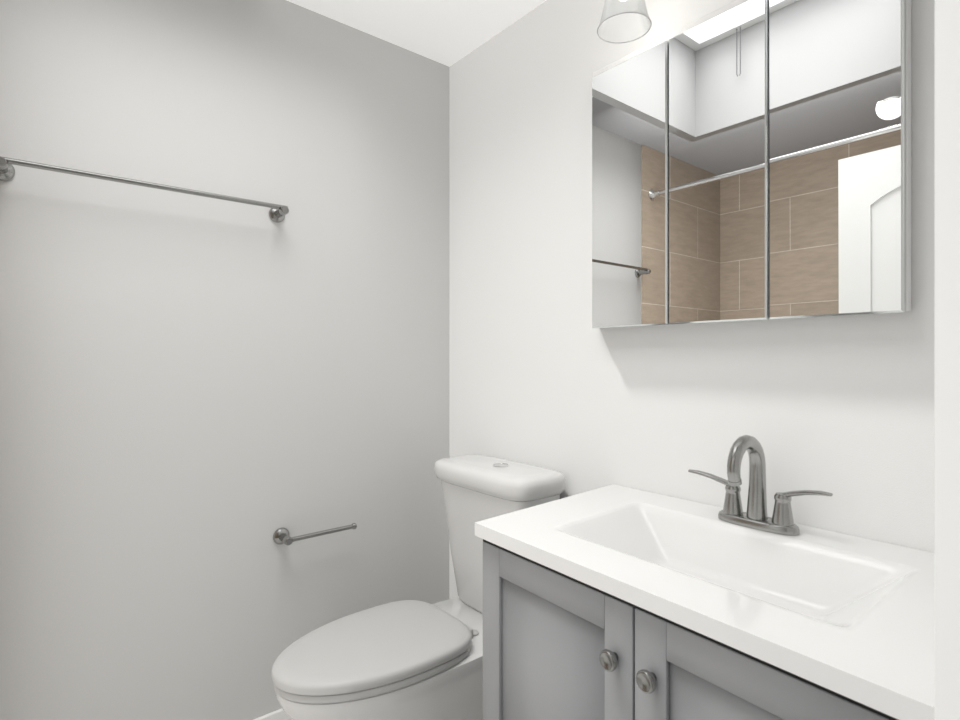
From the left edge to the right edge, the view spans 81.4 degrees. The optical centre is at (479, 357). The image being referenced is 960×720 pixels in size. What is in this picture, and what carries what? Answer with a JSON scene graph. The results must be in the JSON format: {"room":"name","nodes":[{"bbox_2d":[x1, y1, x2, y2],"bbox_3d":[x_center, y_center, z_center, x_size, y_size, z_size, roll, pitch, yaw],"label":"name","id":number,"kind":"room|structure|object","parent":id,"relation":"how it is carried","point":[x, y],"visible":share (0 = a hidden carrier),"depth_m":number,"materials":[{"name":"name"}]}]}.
{"room":"bathroom","nodes":[
{"label":"bathroom","id":0,"kind":"room"},
{"bbox_2d":[0,0,448,719],"bbox_3d":[-1.048,0.034,1.597,2.525,2.440,0.120,0,0,-39],"label":"wall","id":1,"kind":"structure","parent":0,"point":[202,398],"depth_m":1.70,"materials":[{"name":"grey paint"}]},
{"bbox_2d":[0,156,288,222],"bbox_3d":[-0.907,-0.470,1.583,0.737,0.052,0.078,0,0,-39],"label":"towel rail","id":2,"kind":"object","parent":1,"relation":"attached to","point":[277,213],"visible":1,"depth_m":1.51,"materials":[{"name":"silver metal"}]},
{"bbox_2d":[253,708,291,719],"bbox_3d":[-0.671,1.204,1.819,1.420,0.100,0.014,0,0,-39],"label":"baseboard","id":3,"kind":"structure","parent":1,"relation":"attached to","point":[280,714],"depth_m":1.81,"materials":[{"name":"white"}]},
{"bbox_2d":[273,523,356,544],"bbox_3d":[-0.550,0.586,1.877,0.267,0.054,0.074,0,0,-39],"label":"toilet paper holder","id":4,"kind":"object","parent":1,"relation":"attached to","point":[281,536],"visible":1,"depth_m":1.83,"materials":[{"name":"silver metal"}]},
{"bbox_2d":[287,0,545,66],"bbox_3d":[0.576,-1.226,0.908,0.880,0.080,3.240,0,0,-39],"label":"ceiling","id":5,"kind":"structure","parent":0,"point":[449,33],"depth_m":1.96,"materials":[{"name":"white paint"}]},
{"bbox_3d":[0.369,-1.052,1.430,0.116,0.268,0.116,0,0,-39],"label":"pendant light","id":6,"kind":"object","parent":5,"relation":"hanging from","visible":0},
{"bbox_2d":[597,0,651,43],"bbox_3d":[0.369,-0.931,1.430,0.136,0.175,0.136,0,0,-39],"label":"shade","id":7,"kind":"object","parent":6,"relation":"attached to","point":[641,4],"visible":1,"depth_m":1.42,"materials":[{"name":"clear glass"}]},
{"bbox_2d":[449,0,934,598],"bbox_3d":[0.870,0.034,1.148,0.120,2.440,3.000,0,0,-39],"label":"wall","id":8,"kind":"structure","parent":0,"point":[545,374],"depth_m":1.62,"materials":[{"name":"white paint"}]},
{"bbox_2d":[592,0,910,328],"bbox_3d":[0.580,-0.469,1.367,0.052,0.763,0.764,0,0,-39],"label":"upper cabinet","id":9,"kind":"object","parent":8,"relation":"attached to","point":[751,160],"visible":0.98,"depth_m":1.27,"materials":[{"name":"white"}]},
{"bbox_3d":[-0.100,1.284,0.435,2.525,0.060,3.120,0,0,-39],"label":"floor","id":10,"kind":"structure","parent":0,"visible":0},
{"bbox_2d":[271,454,565,719],"bbox_3d":[-0.183,0.801,1.657,0.850,0.907,0.478,0,0,-39],"label":"toilet","id":11,"kind":"object","parent":10,"relation":"on","point":[409,660],"visible":0.88,"depth_m":1.56,"materials":[{"name":"white ceramic"}]},
{"bbox_2d":[475,484,934,719],"bbox_3d":[0.446,0.812,1.100,0.593,0.884,0.898,0,0,-39],"label":"bathroom vanity","id":12,"kind":"object","parent":10,"relation":"on","point":[613,602],"visible":0.85,"depth_m":1.00,"materials":[{"name":"grey"}]},
{"bbox_2d":[688,435,832,535],"bbox_3d":[0.577,0.267,1.204,0.149,0.204,0.306,0,0,-39],"label":"faucet","id":13,"kind":"object","parent":12,"relation":"on","point":[780,521],"visible":1,"depth_m":1.21,"materials":[{"name":"silver metal"}]},
{"bbox_3d":[0.115,0.034,0.171,2.285,2.440,0.120,0,0,-39],"label":"wall","id":14,"kind":"structure","parent":0,"visible":0},
{"bbox_2d":[935,0,959,719],"bbox_3d":[0.164,0.199,0.211,0.681,2.110,0.120,0,0,-39],"label":"door frame","id":15,"kind":"structure","parent":14,"relation":"attached to","point":[947,359],"depth_m":0.46,"materials":[{"name":"white paint"}]}
]}

